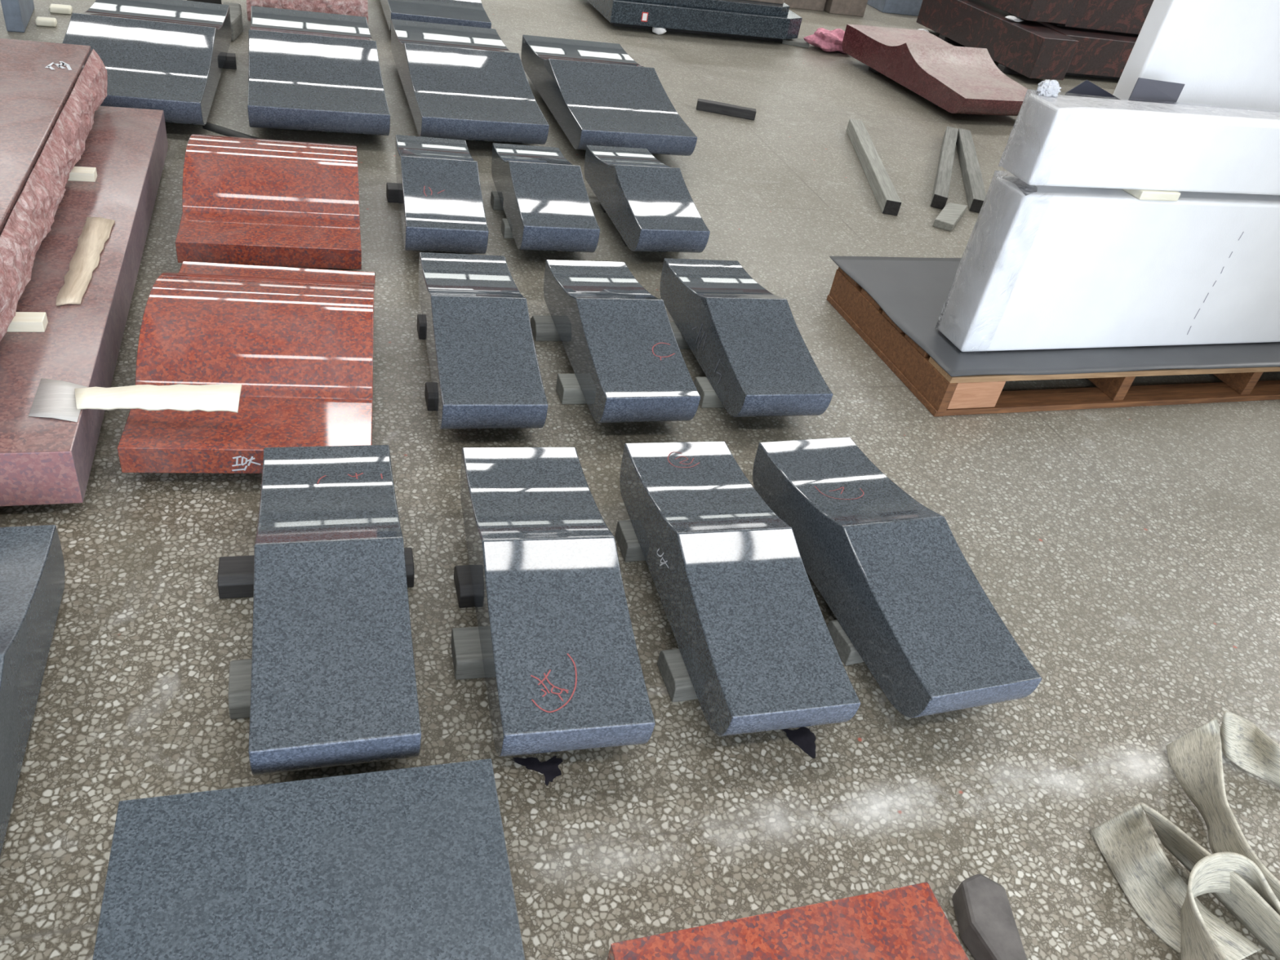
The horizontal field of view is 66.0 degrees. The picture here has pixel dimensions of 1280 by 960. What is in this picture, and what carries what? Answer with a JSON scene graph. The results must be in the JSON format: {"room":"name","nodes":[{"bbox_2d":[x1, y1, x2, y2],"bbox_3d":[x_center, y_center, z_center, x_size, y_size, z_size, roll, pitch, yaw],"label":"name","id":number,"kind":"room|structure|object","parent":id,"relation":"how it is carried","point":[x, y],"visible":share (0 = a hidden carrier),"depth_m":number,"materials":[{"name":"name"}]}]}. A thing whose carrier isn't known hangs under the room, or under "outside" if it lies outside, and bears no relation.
{"room":"stone workshop","nodes":[
{"label":"stone workshop","id":0,"kind":"room"},
{"bbox_2d":[62,0,231,125],"bbox_3d":[-2.182,-1.908,4.366,0.576,0.214,1.374,-1,38,-16],"label":"slab","id":1,"kind":"object","parent":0,"point":[169,56],"visible":0.88,"depth_m":4.21,"materials":[{"name":"grey stone"}]},
{"bbox_2d":[117,261,375,473],"bbox_3d":[-1.016,-0.388,2.680,0.564,0.203,0.956,0,38,-15],"label":"slab","id":2,"kind":"object","parent":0,"point":[299,343],"visible":0.91,"depth_m":2.52,"materials":[{"name":"stone"}]},
{"bbox_2d":[175,133,361,269],"bbox_3d":[-1.293,-1.064,3.502,0.561,0.203,0.941,-1,38,-17],"label":"slab","id":3,"kind":"object","parent":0,"point":[246,201],"visible":1,"depth_m":3.31,"materials":[{"name":"stone"}]},
{"bbox_2d":[92,758,524,959],"bbox_3d":[-0.450,0.763,1.378,0.583,0.105,0.750,-2,38,-17],"label":"slab","id":4,"kind":"object","parent":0,"point":[411,863],"visible":1,"depth_m":1.50,"materials":[{"name":"stone"}]},
{"bbox_2d":[247,5,390,135],"bbox_3d":[-1.514,-1.943,4.590,0.562,0.214,1.383,-3,39,-18],"label":"slab","id":5,"kind":"object","parent":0,"point":[312,71],"visible":1,"depth_m":4.35,"materials":[{"name":"grey stone"}]},
{"bbox_2d":[380,0,491,31],"bbox_3d":[-1.303,-3.011,6.064,0.560,0.213,1.360,-3,39,-18],"label":"slab","id":6,"kind":"object","parent":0,"point":[472,13],"visible":0.76,"depth_m":5.64,"materials":[{"name":"grey stone"}]},
{"bbox_2d":[391,18,549,144],"bbox_3d":[-0.864,-1.983,4.818,0.557,0.214,1.395,-3,39,-19],"label":"slab","id":7,"kind":"object","parent":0,"point":[459,82],"visible":0.98,"depth_m":4.58,"materials":[{"name":"grey stone"}]},
{"bbox_2d":[520,35,697,155],"bbox_3d":[-0.192,-1.990,5.008,0.558,0.213,1.376,-3,39,-19],"label":"slab","id":8,"kind":"object","parent":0,"point":[596,92],"visible":0.96,"depth_m":4.79,"materials":[{"name":"grey stone"}]},
{"bbox_2d":[0,0,1279,959],"bbox_3d":[-0.434,-4.635,8.806,23.000,0.100,29.000,-2,39,-18],"label":"floor","id":9,"kind":"structure","parent":0,"point":[1131,555],"depth_m":2.35,"materials":[{"name":"concrete"}]},
{"bbox_2d":[0,0,34,32],"bbox_3d":[-3.033,-2.506,4.741,0.075,0.550,0.450,-5,40,-21],"label":"stone post","id":10,"kind":"object","parent":9,"relation":"on","point":[17,14],"visible":1,"depth_m":4.72,"materials":[{"name":"grey stone"}]},
{"bbox_2d":[0,524,65,856],"bbox_3d":[-1.213,0.378,1.659,0.290,0.206,0.840,-2,39,-18],"label":"slab","id":11,"kind":"object","parent":9,"relation":"on","point":[32,565],"visible":1,"depth_m":1.80,"materials":[{"name":"grey stone"}]},
{"bbox_2d":[35,16,57,26],"bbox_3d":[-2.946,-2.274,4.893,0.090,0.030,0.070,-6,40,-22],"label":"block","id":12,"kind":"object","parent":9,"relation":"on","point":[40,21],"visible":1,"depth_m":4.87,"materials":[{"name":"beige wood"}]},
{"bbox_2d":[48,4,72,14],"bbox_3d":[-2.989,-2.431,5.090,0.100,0.030,0.080,-4,39,-20],"label":"block","id":13,"kind":"object","parent":9,"relation":"on","point":[53,8],"visible":1,"depth_m":5.07,"materials":[{"name":"beige wood"}]},
{"bbox_2d":[0,106,168,506],"bbox_3d":[-1.840,-0.665,2.884,0.650,0.145,2.195,-2,39,-18],"label":"block","id":14,"kind":"object","parent":9,"relation":"on","point":[44,460],"visible":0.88,"depth_m":2.57,"materials":[{"name":"stone"}]},
{"bbox_2d":[7,311,48,332],"bbox_3d":[-1.569,-0.393,2.448,0.164,0.030,0.050,-2,39,-18],"label":"spacer","id":15,"kind":"object","parent":14,"relation":"on","point":[23,322],"visible":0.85,"depth_m":2.45,"materials":[{"name":"beige wood"}]},
{"bbox_2d":[0,38,107,341],"bbox_3d":[-2.045,-0.838,2.737,0.774,0.179,2.151,-2,39,-18],"label":"stone slab","id":16,"kind":"object","parent":14,"relation":"on","point":[51,93],"visible":1,"depth_m":2.96,"materials":[{"name":"stone"}]},
{"bbox_2d":[28,377,87,422],"bbox_3d":[-1.330,-0.185,2.257,0.101,0.005,0.184,-2,39,-18],"label":"sheet","id":17,"kind":"object","parent":14,"relation":"on","point":[53,398],"visible":1,"depth_m":2.25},
{"bbox_2d":[67,166,97,182],"bbox_3d":[-1.831,-0.983,3.160,0.155,0.030,0.050,-2,39,-18],"label":"spacer","id":18,"kind":"object","parent":14,"relation":"on","point":[77,173],"visible":0.49,"depth_m":3.16,"materials":[{"name":"beige wood"}]},
{"bbox_2d":[55,217,115,306],"bbox_3d":[-1.554,-0.624,2.773,0.081,0.010,0.544,-2,39,-18],"label":"wooden lath","id":19,"kind":"object","parent":14,"relation":"on","point":[96,231],"visible":1,"depth_m":2.76,"materials":[{"name":"beige wood"}]},
{"bbox_2d":[75,384,241,413],"bbox_3d":[-1.121,-0.192,2.283,0.375,0.049,0.085,3,37,-11],"label":"wooden strip","id":20,"kind":"object","parent":14,"relation":"on","point":[184,397],"visible":1,"depth_m":2.28,"materials":[{"name":"beige wood"}]},
{"bbox_2d":[186,0,221,4],"bbox_3d":[-2.473,-2.743,5.592,0.160,0.090,0.100,-22,48,-36],"label":"block","id":21,"kind":"object","parent":9,"relation":"on","point":[216,2],"visible":0.26,"depth_m":5.58,"materials":[{"name":"black stone"}]},
{"bbox_2d":[222,53,236,69],"bbox_3d":[-2.101,-2.050,4.801,0.249,0.055,0.090,-4,39,-20],"label":"bearer","id":22,"kind":"object","parent":9,"relation":"on","point":[230,60],"visible":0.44,"depth_m":4.81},
{"bbox_2d":[202,121,259,138],"bbox_3d":[-1.594,-1.416,4.136,0.640,0.008,0.073,20,37,11],"label":"strip","id":23,"kind":"object","parent":9,"relation":"on","point":[210,126],"visible":0.31,"depth_m":4.17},
{"bbox_2d":[222,2,243,41],"bbox_3d":[-2.188,-2.449,5.270,0.119,0.100,0.395,-2,39,-18],"label":"block","id":24,"kind":"object","parent":9,"relation":"on","point":[235,9],"visible":0.61,"depth_m":5.22,"materials":[{"name":"grey wood"}]},
{"bbox_2d":[228,658,251,719],"bbox_3d":[-0.644,0.392,1.953,0.310,0.055,0.120,-2,39,-18],"label":"bearer","id":25,"kind":"object","parent":9,"relation":"on","point":[240,670],"visible":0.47,"depth_m":1.88,"materials":[{"name":"grey wood"}]},
{"bbox_2d":[248,444,421,775],"bbox_3d":[-0.623,0.201,1.993,0.279,0.206,0.854,-2,39,-17],"label":"slab","id":26,"kind":"object","parent":25,"relation":"on","point":[333,683],"visible":1,"depth_m":1.83,"materials":[{"name":"grey stone"}]},
{"bbox_2d":[217,547,414,599],"bbox_3d":[-0.713,0.200,2.189,0.408,0.055,0.090,-2,38,-17],"label":"bearer","id":27,"kind":"object","parent":9,"relation":"on","point":[235,577],"visible":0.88,"depth_m":2.11,"materials":[{"name":"grey wood"}]},
{"bbox_2d":[386,182,399,203],"bbox_3d":[-0.863,-1.138,3.924,0.279,0.055,0.070,-3,39,-19],"label":"bearer","id":28,"kind":"object","parent":9,"relation":"on","point":[392,193],"visible":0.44,"depth_m":3.86,"materials":[{"name":"grey wood"}]},
{"bbox_2d":[417,314,425,339],"bbox_3d":[-0.581,-0.488,3.137,0.245,0.055,0.070,-2,39,-18],"label":"bearer","id":29,"kind":"object","parent":9,"relation":"on","point":[420,330],"visible":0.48,"depth_m":3.08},
{"bbox_2d":[418,252,548,429],"bbox_3d":[-0.477,-0.443,2.886,0.274,0.206,0.858,-1,38,-17],"label":"slab","id":30,"kind":"object","parent":29,"relation":"on","point":[485,371],"visible":1,"depth_m":2.72,"materials":[{"name":"grey stone"}]},
{"bbox_2d":[424,382,435,410],"bbox_3d":[-0.483,-0.245,2.842,0.261,0.055,0.080,-2,39,-18],"label":"bearer","id":31,"kind":"object","parent":9,"relation":"on","point":[428,392],"visible":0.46,"depth_m":2.78,"materials":[{"name":"grey wood"}]},
{"bbox_2d":[453,564,475,608],"bbox_3d":[-0.301,0.230,2.260,0.235,0.055,0.100,-2,39,-18],"label":"bearer","id":32,"kind":"object","parent":9,"relation":"on","point":[462,574],"visible":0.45,"depth_m":2.20,"materials":[{"name":"grey wood"}]},
{"bbox_2d":[450,626,484,679],"bbox_3d":[-0.255,0.359,2.100,0.280,0.055,0.100,-1,38,-16],"label":"bearer","id":33,"kind":"object","parent":9,"relation":"on","point":[467,656],"visible":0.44,"depth_m":2.04,"materials":[{"name":"grey wood"}]},
{"bbox_2d":[460,447,655,756],"bbox_3d":[-0.203,0.203,2.103,0.279,0.206,0.850,-1,38,-16],"label":"slab","id":34,"kind":"object","parent":33,"relation":"on","point":[563,672],"visible":1,"depth_m":1.95,"materials":[{"name":"grey stone"}]},
{"bbox_2d":[490,191,503,210],"bbox_3d":[-0.470,-1.137,4.028,0.269,0.055,0.070,-3,39,-19],"label":"bearer","id":35,"kind":"object","parent":9,"relation":"on","point":[495,202],"visible":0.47,"depth_m":3.97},
{"bbox_2d":[491,142,599,253],"bbox_3d":[-0.378,-1.124,3.815,0.278,0.206,0.798,-2,38,-17],"label":"slab","id":36,"kind":"object","parent":35,"relation":"on","point":[544,197],"visible":1,"depth_m":3.65,"materials":[{"name":"grey stone"}]},
{"bbox_2d":[501,218,513,238],"bbox_3d":[-0.399,-0.974,3.830,0.270,0.055,0.070,-2,39,-18],"label":"bearer","id":37,"kind":"object","parent":9,"relation":"on","point":[505,228],"visible":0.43,"depth_m":3.77,"materials":[{"name":"grey wood"}]},
{"bbox_2d":[511,755,563,785],"bbox_3d":[-0.194,0.559,1.898,0.099,0.001,0.073,-2,39,-18],"label":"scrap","id":38,"kind":"object","parent":9,"relation":"on","point":[549,768],"visible":1,"depth_m":1.91,"materials":[{"name":"black plastic"}]},
{"bbox_2d":[530,315,561,341],"bbox_3d":[-0.198,-0.508,3.266,0.316,0.055,0.100,-2,39,-18],"label":"bearer","id":39,"kind":"object","parent":9,"relation":"on","point":[543,327],"visible":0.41,"depth_m":3.20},
{"bbox_2d":[543,259,700,422],"bbox_3d":[-0.075,-0.461,3.018,0.274,0.206,0.829,-2,39,-18],"label":"slab","id":40,"kind":"object","parent":39,"relation":"on","point":[618,339],"visible":1,"depth_m":2.87,"materials":[{"name":"grey stone"}]},
{"bbox_2d":[555,373,586,404],"bbox_3d":[-0.094,-0.279,2.990,0.307,0.055,0.090,-2,39,-18],"label":"bearer","id":41,"kind":"object","parent":9,"relation":"on","point":[568,388],"visible":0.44,"depth_m":2.92,"materials":[{"name":"grey wood"}]},
{"bbox_2d":[600,203,606,213],"bbox_3d":[-0.043,-1.169,4.184,0.240,0.055,0.070,-2,39,-18],"label":"bearer","id":42,"kind":"object","parent":9,"relation":"on","point":[601,206],"visible":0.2,"depth_m":4.15,"materials":[{"name":"grey wood"}]},
{"bbox_2d":[584,145,710,253],"bbox_3d":[0.014,-1.162,3.971,0.276,0.206,0.823,-3,39,-19],"label":"slab","id":43,"kind":"object","parent":42,"relation":"on","point":[649,202],"visible":1,"depth_m":3.81,"materials":[{"name":"grey stone"}]},
{"bbox_2d":[614,520,645,561],"bbox_3d":[0.071,0.145,2.473,0.248,0.055,0.100,-2,39,-18],"label":"bearer","id":44,"kind":"object","parent":9,"relation":"on","point":[625,535],"visible":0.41,"depth_m":2.42,"materials":[{"name":"grey wood"}]},
{"bbox_2d":[652,26,666,35],"bbox_3d":[0.133,-3.098,6.784,0.100,0.060,0.071,-2,39,-18],"label":"foam wad","id":45,"kind":"object","parent":9,"relation":"on","point":[659,31],"visible":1,"depth_m":6.76,"materials":[{"name":"white plastic"}]},
{"bbox_2d":[657,648,697,702],"bbox_3d":[0.180,0.409,2.151,0.261,0.055,0.110,-3,39,-19],"label":"bearer","id":46,"kind":"object","parent":9,"relation":"on","point":[672,667],"visible":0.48,"depth_m":2.09,"materials":[{"name":"grey wood"}]},
{"bbox_2d":[619,441,860,736],"bbox_3d":[0.193,0.192,2.223,0.274,0.206,0.858,-2,38,-17],"label":"slab","id":47,"kind":"object","parent":46,"relation":"on","point":[757,649],"visible":1,"depth_m":2.09,"materials":[{"name":"grey stone"}]},
{"bbox_2d":[670,322,690,349],"bbox_3d":[0.211,-0.495,3.359,0.320,0.055,0.100,-3,39,-19],"label":"bearer","id":48,"kind":"object","parent":9,"relation":"on","point":[682,344],"visible":0.02,"depth_m":3.30,"materials":[{"name":"grey wood"}]},
{"bbox_2d":[610,22,781,41],"bbox_3d":[0.417,-3.210,7.018,1.300,0.050,0.080,-4,39,-20],"label":"bearer","id":49,"kind":"object","parent":9,"relation":"on","point":[612,24],"visible":0.36,"depth_m":7.00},
{"bbox_2d":[586,0,802,39],"bbox_3d":[0.353,-3.489,7.161,1.460,0.200,0.952,-4,39,-20],"label":"slab","id":50,"kind":"object","parent":49,"relation":"on","point":[736,17],"visible":0.98,"depth_m":6.83,"materials":[{"name":"stone"}]},
{"bbox_2d":[746,0,784,4],"bbox_3d":[0.601,-3.647,7.084,0.750,0.220,0.600,-4,39,-20],"label":"block","id":51,"kind":"object","parent":50,"relation":"on","point":[777,2],"visible":1,"depth_m":7.02,"materials":[{"name":"grey stone"}]},
{"bbox_2d":[693,377,724,408],"bbox_3d":[0.321,-0.278,3.099,0.294,0.055,0.100,-2,38,-17],"label":"bearer","id":52,"kind":"object","parent":9,"relation":"on","point":[709,398],"visible":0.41,"depth_m":3.03,"materials":[{"name":"grey wood"}]},
{"bbox_2d":[659,257,832,417],"bbox_3d":[0.320,-0.489,3.161,0.279,0.206,0.841,-2,39,-18],"label":"slab","id":53,"kind":"object","parent":52,"relation":"on","point":[746,339],"visible":1,"depth_m":3.02,"materials":[{"name":"grey stone"}]},
{"bbox_2d":[696,98,755,119],"bbox_3d":[0.484,-2.082,5.538,0.334,0.053,0.053,9,37,-3],"label":"stick","id":54,"kind":"object","parent":9,"relation":"on","point":[711,106],"visible":1,"depth_m":5.52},
{"bbox_2d":[781,38,808,48],"bbox_3d":[1.133,-3.213,7.231,0.200,0.030,0.130,7,37,-6],"label":"board","id":55,"kind":"object","parent":9,"relation":"on","point":[800,42],"visible":0.72,"depth_m":7.18,"materials":[{"name":"grey wood"}]},
{"bbox_2d":[781,726,816,758],"bbox_3d":[0.339,0.548,2.055,0.069,0.001,0.084,-2,39,-18],"label":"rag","id":56,"kind":"object","parent":9,"relation":"on","point":[802,737],"visible":0.9,"depth_m":2.06,"materials":[{"name":"black fabric"}]},
{"bbox_2d":[783,0,826,11],"bbox_3d":[1.316,-4.299,8.450,0.390,0.350,0.600,-4,39,-20],"label":"stone block","id":57,"kind":"object","parent":9,"relation":"on","point":[813,5],"visible":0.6,"depth_m":8.32,"materials":[{"name":"stone"}]},
{"bbox_2d":[803,27,846,53],"bbox_3d":[1.391,-3.219,7.204,0.413,0.154,0.236,-2,39,-18],"label":"rag","id":58,"kind":"object","parent":9,"relation":"on","point":[828,41],"visible":0.83,"depth_m":7.14,"materials":[{"name":"fabric"}]},
{"bbox_2d":[827,619,863,665],"bbox_3d":[0.563,0.361,2.317,0.236,0.055,0.100,-7,40,-23],"label":"bearer","id":59,"kind":"object","parent":9,"relation":"on","point":[848,654],"visible":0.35,"depth_m":2.26,"materials":[{"name":"grey wood"}]},
{"bbox_2d":[752,436,1042,717],"bbox_3d":[0.574,0.177,2.345,0.278,0.206,0.870,-4,39,-20],"label":"slab","id":60,"kind":"object","parent":59,"relation":"on","point":[891,569],"visible":1,"depth_m":2.21,"materials":[{"name":"grey stone"}]},
{"bbox_2d":[823,0,867,17],"bbox_3d":[1.700,-4.296,8.549,0.340,0.350,0.600,-4,39,-20],"label":"stone block","id":61,"kind":"object","parent":9,"relation":"on","point":[847,7],"visible":0.93,"depth_m":8.40,"materials":[{"name":"brown stone"}]},
{"bbox_2d":[846,118,901,215],"bbox_3d":[1.209,-1.659,5.156,0.078,0.071,1.254,8,37,-4],"label":"stick","id":62,"kind":"object","parent":9,"relation":"on","point":[887,198],"visible":1,"depth_m":5.01,"materials":[{"name":"grey wood"}]},
{"bbox_2d":[868,66,880,73],"bbox_3d":[1.817,-2.925,7.011,0.400,0.055,0.080,-7,40,-23],"label":"bearer","id":63,"kind":"object","parent":9,"relation":"on","point":[869,68],"visible":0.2,"depth_m":6.93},
{"bbox_2d":[866,0,922,16],"bbox_3d":[2.316,-4.512,9.001,0.470,0.350,0.600,-4,39,-20],"label":"stone block","id":64,"kind":"object","parent":9,"relation":"on","point":[908,7],"visible":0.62,"depth_m":8.84,"materials":[{"name":"grey stone"}]},
{"bbox_2d":[930,126,958,209],"bbox_3d":[1.659,-1.716,5.356,0.071,0.066,1.312,18,37,8],"label":"stick","id":65,"kind":"object","parent":9,"relation":"on","point":[943,178],"visible":0.97,"depth_m":5.17,"materials":[{"name":"grey wood"}]},
{"bbox_2d":[938,34,959,44],"bbox_3d":[2.642,-3.674,8.229,0.320,0.050,0.080,-7,40,-23],"label":"bearer","id":66,"kind":"object","parent":9,"relation":"on","point":[941,37],"visible":0.29,"depth_m":8.16,"materials":[{"name":"black wood"}]},
{"bbox_2d":[915,0,1078,79],"bbox_3d":[2.809,-3.585,7.874,0.340,0.285,1.500,-7,40,-23],"label":"stone slab","id":67,"kind":"object","parent":66,"relation":"on","point":[1031,49],"visible":0.94,"depth_m":7.58,"materials":[{"name":"stone"}]},
{"bbox_2d":[1004,15,1023,22],"bbox_3d":[2.864,-3.530,7.546,0.155,0.036,0.095,-2,39,-18],"label":"foam wad","id":68,"kind":"object","parent":67,"relation":"on","point":[1013,18],"visible":1,"depth_m":7.52,"materials":[{"name":"white plastic"}]},
{"bbox_2d":[979,0,1075,24],"bbox_3d":[2.909,-3.914,7.819,0.400,0.250,1.100,-7,40,-23],"label":"block","id":69,"kind":"object","parent":67,"relation":"on","point":[1057,11],"visible":1,"depth_m":7.47,"materials":[{"name":"stone"}]},
{"bbox_2d":[933,202,967,231],"bbox_3d":[1.494,-1.274,4.751,0.092,0.036,0.343,24,38,16],"label":"block","id":70,"kind":"object","parent":9,"relation":"on","point":[950,215],"visible":1,"depth_m":4.69,"materials":[{"name":"grey wood"}]},
{"bbox_2d":[955,128,986,213],"bbox_3d":[1.802,-1.708,5.384,0.077,0.066,1.256,14,37,4],"label":"stick","id":71,"kind":"object","parent":9,"relation":"on","point":[972,179],"visible":0.87,"depth_m":5.25,"materials":[{"name":"grey wood"}]},
{"bbox_2d":[952,873,1026,959],"bbox_3d":[0.617,0.795,1.752,0.087,0.060,0.180,7,37,-5],"label":"stone offcut","id":72,"kind":"object","parent":9,"relation":"on","point":[986,923],"visible":1,"depth_m":1.74,"materials":[{"name":"grey stone"}]},
{"bbox_2d":[997,63,1022,75],"bbox_3d":[2.923,-3.186,7.657,0.320,0.050,0.080,-7,40,-23],"label":"bearer","id":73,"kind":"object","parent":9,"relation":"on","point":[1004,69],"visible":0.27,"depth_m":7.59,"materials":[{"name":"black wood"}]},
{"bbox_2d":[826,266,1279,416],"bbox_3d":[1.797,-0.574,3.808,2.010,0.150,0.804,-4,39,-20],"label":"pallet","id":74,"kind":"object","parent":9,"relation":"on","point":[942,394],"visible":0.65,"depth_m":3.44,"materials":[{"name":"brown wood"}]},
{"bbox_2d":[829,256,1279,377],"bbox_3d":[1.794,-0.653,3.771,2.006,0.014,0.866,-4,39,-20],"label":"sheet","id":75,"kind":"object","parent":74,"relation":"on","point":[913,292],"visible":0.29,"depth_m":3.51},
{"bbox_2d":[1065,80,1119,99],"bbox_3d":[1.417,-0.928,3.349,0.280,0.812,0.048,-2,39,-18],"label":"card","id":76,"kind":"object","parent":75,"relation":"on","point":[1087,88],"visible":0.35,"depth_m":3.12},
{"bbox_2d":[934,170,1279,352],"bbox_3d":[1.901,-0.752,3.456,1.757,0.566,0.171,-4,39,-20],"label":"marble block","id":77,"kind":"object","parent":75,"relation":"on","point":[1043,267],"visible":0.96,"depth_m":3.27,"materials":[{"name":"white stone"}]},
{"bbox_2d":[998,79,1279,195],"bbox_3d":[1.968,-1.087,3.199,1.757,0.275,0.164,-4,39,-20],"label":"marble block","id":78,"kind":"object","parent":77,"relation":"on","point":[1055,140],"visible":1,"depth_m":2.98,"materials":[{"name":"white stone"}]},
{"bbox_2d":[1121,188,1180,200],"bbox_3d":[1.621,-0.933,3.157,0.160,0.028,0.130,-4,39,-20],"label":"slip","id":79,"kind":"object","parent":77,"relation":"on","point":[1159,195],"visible":0.49,"depth_m":3.11,"materials":[{"name":"beige wood"}]},
{"bbox_2d":[1128,77,1185,104],"bbox_3d":[1.579,-0.924,3.359,0.217,0.846,0.025,-4,39,-20],"label":"card","id":80,"kind":"object","parent":75,"relation":"on","point":[1144,89],"visible":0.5,"depth_m":3.12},
{"bbox_2d":[1112,0,1279,112],"bbox_3d":[2.301,-1.286,3.570,1.500,1.400,0.090,-4,39,-20],"label":"marble block","id":81,"kind":"object","parent":75,"relation":"on","point":[1224,53],"visible":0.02,"depth_m":3.23,"materials":[{"name":"white stone"}]},
{"bbox_2d":[1065,72,1119,79],"bbox_3d":[3.741,-3.323,8.058,1.130,0.050,0.080,-4,39,-20],"label":"bearer","id":82,"kind":"object","parent":9,"relation":"on","point":[1066,73],"visible":0.03,"depth_m":8.01,"materials":[{"name":"grey wood"}]},
{"bbox_2d":[1033,21,1138,77],"bbox_3d":[3.723,-3.566,8.106,1.300,0.270,0.750,-4,39,-20],"label":"block","id":83,"kind":"object","parent":82,"relation":"on","point":[1097,53],"visible":0.26,"depth_m":7.75,"materials":[{"name":"stone"}]},
{"bbox_2d":[1050,22,1138,35],"bbox_3d":[3.826,-3.662,8.012,1.170,0.025,0.080,-4,39,-20],"label":"bearer","id":84,"kind":"object","parent":83,"relation":"on","point":[1054,24],"visible":0.24,"depth_m":7.84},
{"bbox_2d":[1059,0,1153,34],"bbox_3d":[3.825,-3.897,8.077,1.300,0.270,0.700,-4,39,-20],"label":"block","id":85,"kind":"object","parent":83,"relation":"on","point":[1126,16],"visible":0.43,"depth_m":7.74,"materials":[{"name":"stone"}]},
{"bbox_2d":[1089,710,1279,959],"bbox_3d":[1.178,0.681,1.965,0.442,0.163,0.752,28,40,21],"label":"sling","id":86,"kind":"object","parent":9,"relation":"on","point":[1233,873],"visible":1,"depth_m":1.89,"materials":[{"name":"beige fabric"}]},
{"bbox_3d":[-1.929,-2.718,5.730,0.540,0.060,0.080,-2,39,-18],"label":"bearer","id":87,"kind":"object","parent":9,"relation":"on","visible":0},
{"bbox_2d":[246,0,368,23],"bbox_3d":[-1.864,-2.710,5.527,0.624,0.192,0.565,-2,39,-18],"label":"block","id":88,"kind":"object","parent":87,"relation":"on","point":[348,7],"visible":0.41,"depth_m":5.34,"materials":[{"name":"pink stone"}]},
{"bbox_3d":[-0.740,-0.901,3.642,0.240,0.055,0.070,-2,39,-18],"label":"bearer","id":89,"kind":"object","parent":9,"relation":"on","visible":0},
{"bbox_2d":[395,134,488,253],"bbox_3d":[-0.752,-1.099,3.682,0.278,0.206,0.848,-1,38,-16],"label":"slab","id":90,"kind":"object","parent":89,"relation":"on","point":[441,202],"visible":1,"depth_m":3.50,"materials":[{"name":"grey stone"}]},
{"bbox_2d":[606,882,968,959],"bbox_3d":[0.278,0.883,1.419,0.556,0.110,0.500,-2,39,-18],"label":"slab","id":91,"kind":"object","parent":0,"point":[907,922],"visible":1,"depth_m":1.55,"materials":[{"name":"stone"}]},
{"bbox_2d":[842,24,1030,115],"bbox_3d":[2.034,-2.795,6.644,0.688,0.245,1.404,-7,40,-23],"label":"slab","id":92,"kind":"object","parent":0,"point":[963,80],"visible":0.84,"depth_m":6.47,"materials":[{"name":"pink stone"}]}
]}

